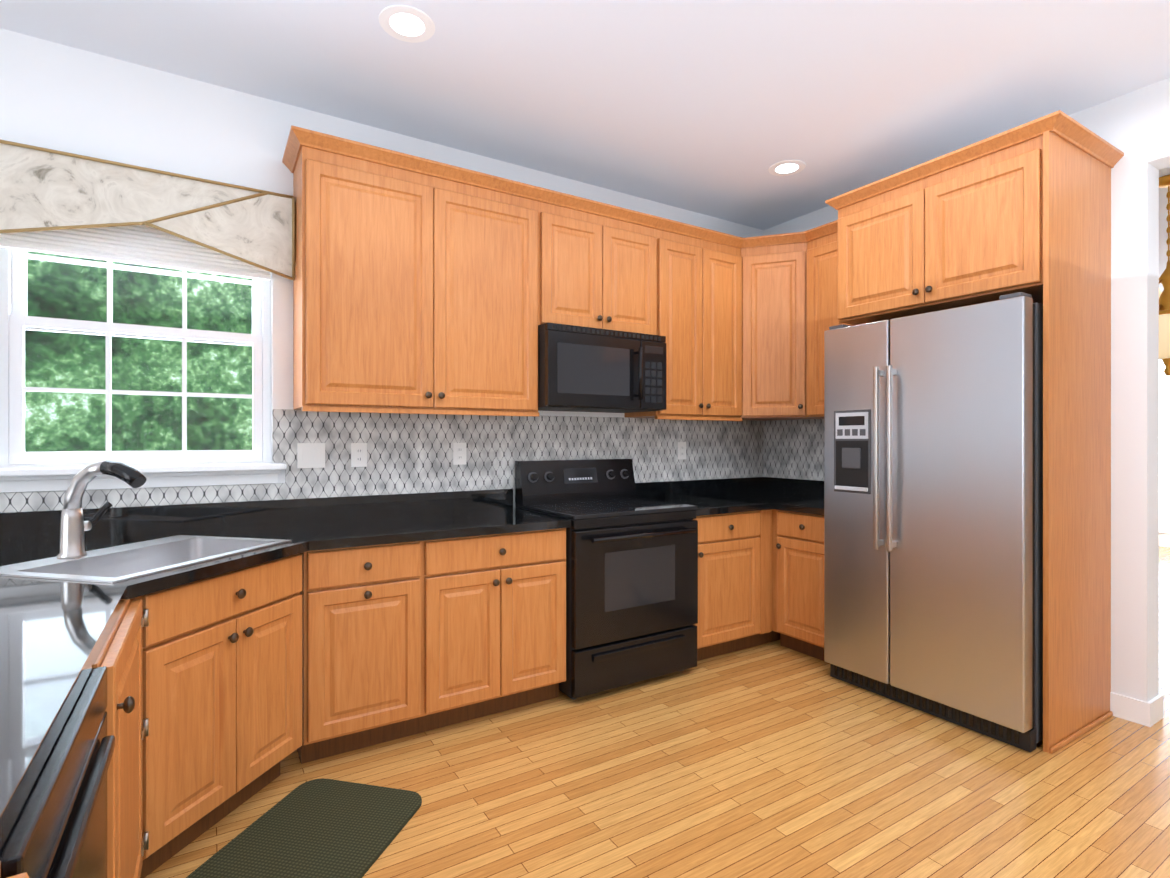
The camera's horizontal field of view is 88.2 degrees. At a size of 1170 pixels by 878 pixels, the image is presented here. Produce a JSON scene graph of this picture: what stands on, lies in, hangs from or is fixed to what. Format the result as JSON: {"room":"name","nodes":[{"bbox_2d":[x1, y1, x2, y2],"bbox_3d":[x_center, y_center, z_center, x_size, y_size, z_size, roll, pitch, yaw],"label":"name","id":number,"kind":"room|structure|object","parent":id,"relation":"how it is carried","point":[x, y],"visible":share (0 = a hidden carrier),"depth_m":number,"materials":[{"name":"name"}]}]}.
{"room":"kitchen","nodes":[
{"label":"kitchen","id":0,"kind":"room"},
{"bbox_2d":[0,28,762,492],"bbox_3d":[0.893,-0.147,4.234,12.600,2.755,0.150,0,0,-32],"label":"wall","id":1,"kind":"structure","parent":0,"point":[68,98],"depth_m":2.55,"materials":[{"name":"white paint"}]},
{"bbox_2d":[0,247,285,492],"bbox_3d":[-1.808,-0.417,2.490,1.020,1.224,0.200,0,0,-32],"label":"window","id":2,"kind":"structure","parent":1,"relation":"in","point":[21,470],"depth_m":2.47,"materials":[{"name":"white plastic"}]},
{"bbox_2d":[0,225,269,280],"bbox_3d":[-1.806,-0.873,2.487,0.910,0.308,0.039,0,0,-32],"label":"window shade","id":3,"kind":"object","parent":2,"relation":"attached to","point":[143,245],"visible":0.38,"depth_m":2.45,"materials":[{"name":"white fabric"}]},
{"bbox_2d":[0,139,294,279],"bbox_3d":[-1.771,-0.886,2.412,1.103,0.374,0.118,0,0,-32],"label":"valance","id":4,"kind":"object","parent":1,"relation":"attached to","point":[43,189],"visible":0.98,"depth_m":2.38,"materials":[{"name":"fabric"}]},
{"bbox_2d":[290,127,437,413],"bbox_3d":[-1.011,-0.702,2.759,0.548,1.128,0.332,0,0,-32],"label":"upper cabinet","id":5,"kind":"object","parent":1,"relation":"attached to","point":[424,286],"depth_m":2.61,"materials":[{"name":"brown wood"}]},
{"bbox_2d":[0,409,763,512],"bbox_3d":[-0.705,0.147,3.142,4.731,0.568,0.006,0,0,-32],"label":"tile backsplash","id":6,"kind":"structure","parent":1,"relation":"attached to","point":[409,453],"depth_m":3.13,"materials":[{"name":"grey tile"}]},
{"bbox_2d":[297,443,324,467],"bbox_3d":[-1.262,0.074,2.787,0.118,0.115,0.008,0,0,-32],"label":"electrical outlet plate","id":7,"kind":"object","parent":6,"relation":"attached to","point":[310,455],"depth_m":2.78,"materials":[{"name":"white plastic"}]},
{"bbox_2d":[351,443,366,466],"bbox_3d":[-1.084,0.074,2.898,0.072,0.115,0.008,0,0,-32],"label":"electrical outlet plate","id":8,"kind":"object","parent":6,"relation":"attached to","point":[358,450],"depth_m":2.90,"materials":[{"name":"white plastic"}]},
{"bbox_2d":[453,443,465,464],"bbox_3d":[-0.655,0.074,3.165,0.072,0.115,0.008,0,0,-32],"label":"electrical outlet plate","id":9,"kind":"object","parent":6,"relation":"attached to","point":[459,449],"depth_m":3.16,"materials":[{"name":"white plastic"}]},
{"bbox_2d":[678,442,685,459],"bbox_3d":[0.639,0.073,3.973,0.072,0.115,0.008,0,0,-32],"label":"electrical outlet plate","id":10,"kind":"object","parent":6,"relation":"attached to","point":[681,445],"depth_m":3.97,"materials":[{"name":"white plastic"}]},
{"bbox_2d":[438,162,545,416],"bbox_3d":[-0.546,-0.702,3.049,0.547,1.128,0.332,0,0,-32],"label":"upper cabinet","id":11,"kind":"object","parent":1,"relation":"attached to","point":[492,229],"depth_m":2.91,"materials":[{"name":"brown wood"}]},
{"bbox_2d":[546,189,605,328],"bbox_3d":[-0.153,-0.925,3.295,0.381,0.681,0.332,0,0,-32],"label":"upper cabinet","id":12,"kind":"object","parent":1,"relation":"attached to","point":[575,225],"depth_m":3.17,"materials":[{"name":"brown wood"}]},
{"bbox_2d":[538,323,665,412],"bbox_3d":[0.043,-0.373,3.341,0.756,0.417,0.461,0,0,-32],"label":"microwave","id":13,"kind":"object","parent":12,"relation":"attached to","point":[584,369],"visible":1,"depth_m":3.16,"materials":[{"name":"black"}]},
{"bbox_2d":[606,204,661,335],"bbox_3d":[0.171,-0.925,3.496,0.381,0.681,0.332,0,0,-32],"label":"upper cabinet","id":14,"kind":"object","parent":1,"relation":"attached to","point":[633,238],"depth_m":3.37,"materials":[{"name":"brown wood"}]},
{"bbox_2d":[624,218,705,419],"bbox_3d":[0.478,-0.702,3.688,0.344,1.128,0.332,0,0,-32],"label":"upper cabinet","id":15,"kind":"object","parent":1,"relation":"attached to","point":[683,244],"depth_m":3.56,"materials":[{"name":"brown wood"}]},
{"bbox_2d":[686,229,741,420],"bbox_3d":[0.770,-0.702,3.870,0.343,1.128,0.332,0,0,-32],"label":"upper cabinet","id":16,"kind":"object","parent":1,"relation":"attached to","point":[723,250],"depth_m":3.73,"materials":[{"name":"brown wood"}]},
{"bbox_2d":[742,242,805,417],"bbox_3d":[1.174,-0.653,3.764,0.249,1.009,0.303,0,0,-32],"label":"upper cabinet","id":17,"kind":"object","parent":1,"relation":"attached to","point":[774,275],"depth_m":3.75,"materials":[{"name":"brown wood"}]},
{"bbox_2d":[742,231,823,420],"bbox_3d":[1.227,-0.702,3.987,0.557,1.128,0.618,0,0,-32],"label":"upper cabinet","id":18,"kind":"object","parent":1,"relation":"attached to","point":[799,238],"depth_m":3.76,"materials":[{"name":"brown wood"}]},
{"bbox_2d":[0,0,1169,291],"bbox_3d":[2.680,-1.573,1.370,13.000,0.100,7.000,0,0,-32],"label":"ceiling","id":19,"kind":"structure","parent":0,"point":[714,108],"depth_m":2.51,"materials":[{"name":"white paint"}]},
{"bbox_2d":[378,5,434,42],"bbox_3d":[-0.652,-1.522,2.214,0.200,0.004,0.200,0,0,-32],"label":"recessed light","id":20,"kind":"object","parent":19,"relation":"in","point":[405,23],"visible":1,"depth_m":2.21,"materials":[{"name":"white plastic"}]},
{"bbox_2d":[768,160,805,175],"bbox_3d":[1.133,-1.522,3.387,0.200,0.004,0.200,0,0,-32],"label":"recessed light","id":21,"kind":"object","parent":19,"relation":"in","point":[786,167],"visible":1,"depth_m":3.38,"materials":[{"name":"white"}]},
{"bbox_2d":[1159,175,1169,375],"bbox_3d":[3.402,-0.946,3.519,0.736,1.154,0.826,0,0,-32],"label":"chandelier","id":22,"kind":"object","parent":19,"relation":"hanging from","point":[1164,319],"visible":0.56,"depth_m":3.50,"materials":[{"name":"gold metal"}]},
{"bbox_2d":[145,546,1169,877],"bbox_3d":[2.680,1.272,1.371,13.000,0.080,7.000,0,0,-32],"label":"floor","id":23,"kind":"structure","parent":0,"point":[771,760],"depth_m":2.13,"materials":[{"name":"brown wood"}]},
{"bbox_2d":[7,872,28,877],"bbox_3d":[-0.600,0.820,0.099,0.622,0.824,0.785,0,0,-32],"label":"base cabinet","id":24,"kind":"object","parent":23,"relation":"on","point":[24,875],"depth_m":0.58,"materials":[{"name":"brown wood"}]},
{"bbox_2d":[0,666,114,877],"bbox_3d":[-0.939,0.821,0.706,0.575,0.821,0.594,0,0,-32],"label":"dishwasher","id":25,"kind":"object","parent":23,"relation":"on","point":[58,829],"visible":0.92,"depth_m":0.80,"materials":[{"name":"grey metal"}]},
{"bbox_2d":[93,593,150,877],"bbox_3d":[-1.280,0.819,1.188,0.622,0.824,0.580,0,0,-32],"label":"base cabinet","id":26,"kind":"object","parent":23,"relation":"on","point":[126,653],"depth_m":1.35,"materials":[{"name":"brown wood"}]},
{"bbox_2d":[151,633,246,872],"bbox_3d":[-1.144,0.898,1.758,0.228,0.666,0.228,0,0,-32],"label":"base cabinet","id":27,"kind":"object","parent":23,"relation":"on","point":[227,693],"depth_m":1.77,"materials":[{"name":"brown wood"}]},
{"bbox_2d":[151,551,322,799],"bbox_3d":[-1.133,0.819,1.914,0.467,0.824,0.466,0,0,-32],"label":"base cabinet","id":28,"kind":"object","parent":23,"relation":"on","point":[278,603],"depth_m":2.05,"materials":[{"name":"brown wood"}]},
{"bbox_2d":[186,778,421,877],"bbox_3d":[-0.856,1.225,1.744,0.470,0.011,0.800,0,0,13],"label":"floor mat","id":29,"kind":"object","parent":23,"relation":"on","point":[323,828],"visible":0.98,"depth_m":1.86,"materials":[{"name":"green rubber"}]},
{"bbox_2d":[307,540,426,757],"bbox_3d":[-1.005,0.818,2.593,0.440,0.824,0.622,0,0,-32],"label":"base cabinet","id":30,"kind":"object","parent":23,"relation":"on","point":[375,596],"depth_m":2.35,"materials":[{"name":"brown wood"}]},
{"bbox_2d":[427,528,565,730],"bbox_3d":[-0.529,0.818,2.890,0.682,0.824,0.622,0,0,-32],"label":"base cabinet","id":31,"kind":"object","parent":23,"relation":"on","point":[496,603],"depth_m":2.62,"materials":[{"name":"brown wood"}]},
{"bbox_2d":[515,459,697,699],"bbox_3d":[0.123,0.674,3.214,0.758,1.113,0.696,0,0,-32],"label":"range","id":32,"kind":"object","parent":23,"relation":"on","point":[631,588],"visible":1,"depth_m":2.99,"materials":[{"name":"black metal"}]},
{"bbox_2d":[693,510,766,660],"bbox_3d":[0.637,0.818,3.617,0.530,0.824,0.622,0,0,-32],"label":"base cabinet","id":33,"kind":"object","parent":23,"relation":"on","point":[732,547],"depth_m":3.38,"materials":[{"name":"brown wood"}]},
{"bbox_2d":[767,509,770,642],"bbox_3d":[1.160,0.818,3.951,0.710,0.824,0.610,0,0,-32],"label":"base cabinet","id":34,"kind":"object","parent":23,"relation":"on","point":[768,511],"depth_m":3.54,"materials":[{"name":"brown wood"}]},
{"bbox_2d":[0,477,823,849],"bbox_3d":[0.365,0.339,1.564,4.587,0.134,3.819,0,0,-32],"label":"countertop","id":35,"kind":"structure","parent":34,"relation":"on","point":[54,633],"depth_m":2.26,"materials":[{"name":"black stone"}]},
{"bbox_2d":[57,460,145,558],"bbox_3d":[-1.495,0.214,1.872,0.236,0.302,0.273,0,0,-32],"label":"faucet","id":36,"kind":"object","parent":35,"relation":"on","point":[74,525],"visible":1,"depth_m":1.86,"materials":[{"name":"silver metal"}]},
{"bbox_2d":[0,535,291,582],"bbox_3d":[-1.387,0.463,1.936,0.500,0.195,0.660,0,0,13],"label":"sink","id":37,"kind":"object","parent":35,"relation":"in","point":[116,564],"visible":0.27,"depth_m":1.99,"materials":[{"name":"silver metal"}]},
{"bbox_2d":[771,509,823,660],"bbox_3d":[1.469,0.818,3.538,0.622,0.824,0.441,0,0,-32],"label":"base cabinet","id":38,"kind":"object","parent":23,"relation":"on","point":[797,538],"depth_m":3.40,"materials":[{"name":"brown wood"}]},
{"bbox_2d":[824,292,1042,751],"bbox_3d":[1.727,0.324,2.885,0.736,1.806,0.899,0,0,-32],"label":"refrigerator","id":39,"kind":"object","parent":23,"relation":"on","point":[933,513],"visible":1,"depth_m":2.60,"materials":[{"name":"grey metal"}]},
{"bbox_2d":[1043,131,1112,753],"bbox_3d":[2.086,0.009,2.541,0.631,2.444,0.031,0,0,-32],"label":"panel","id":40,"kind":"object","parent":23,"relation":"on","point":[1076,439],"visible":1,"depth_m":2.50,"materials":[{"name":"brown wood"}]},
{"bbox_2d":[763,77,1169,701],"bbox_3d":[3.108,-0.146,1.638,0.142,2.755,6.600,0,0,-32],"label":"wall","id":41,"kind":"structure","parent":0,"point":[1135,127],"depth_m":2.65,"materials":[{"name":"white paint"}]},
{"bbox_2d":[764,419,823,480],"bbox_3d":[1.574,0.066,3.951,0.006,0.407,1.020,0,0,-32],"label":"tile backsplash","id":42,"kind":"structure","parent":41,"relation":"attached to","point":[793,449],"depth_m":4.16,"materials":[{"name":"grey tile"}]},
{"bbox_2d":[806,223,830,417],"bbox_3d":[1.599,-0.702,3.603,0.332,1.128,0.427,0,0,-32],"label":"upper cabinet","id":43,"kind":"object","parent":41,"relation":"attached to","point":[818,238],"depth_m":3.63,"materials":[{"name":"brown wood"}]},
{"bbox_2d":[830,165,933,325],"bbox_3d":[1.707,-0.943,3.145,0.634,0.646,0.465,0,0,-32],"label":"upper cabinet","id":44,"kind":"object","parent":41,"relation":"attached to","point":[874,236],"depth_m":2.99,"materials":[{"name":"brown wood"}]},
{"bbox_2d":[918,114,1109,311],"bbox_3d":[1.953,-0.943,2.751,0.634,0.646,0.465,0,0,-32],"label":"upper cabinet","id":45,"kind":"object","parent":41,"relation":"attached to","point":[980,203],"depth_m":2.57,"materials":[{"name":"brown wood"}]},
{"bbox_2d":[1110,692,1163,719],"bbox_3d":[2.044,1.181,3.490,0.013,0.100,1.933,0,0,-32],"label":"baseboard","id":46,"kind":"structure","parent":41,"relation":"attached to","point":[1150,713],"depth_m":2.64,"materials":[{"name":"white wood"}]},
{"bbox_2d":[1159,359,1169,546],"bbox_3d":[8.088,-0.147,4.746,0.150,2.755,6.600,0,0,-32],"label":"wall","id":47,"kind":"structure","parent":0,"point":[1164,383],"depth_m":6.93,"materials":[{"name":"white paint"}]},
{"bbox_2d":[1159,389,1169,533],"bbox_3d":[7.034,0.244,6.351,0.100,1.650,2.020,0,0,-32],"label":"window","id":48,"kind":"structure","parent":47,"relation":"in","point":[1164,395],"depth_m":6.92,"materials":[{"name":"white"}]},
{"label":"outside","id":49,"kind":"structure","parent":0,"visible":0},
{"bbox_2d":[25,251,251,451],"bbox_3d":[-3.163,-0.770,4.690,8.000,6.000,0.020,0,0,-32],"label":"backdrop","id":50,"kind":"structure","parent":49,"point":[195,314],"depth_m":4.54,"materials":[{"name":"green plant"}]},
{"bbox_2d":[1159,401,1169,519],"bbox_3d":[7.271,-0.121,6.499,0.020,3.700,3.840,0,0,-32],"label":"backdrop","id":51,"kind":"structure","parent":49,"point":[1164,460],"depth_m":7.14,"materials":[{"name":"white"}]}
]}

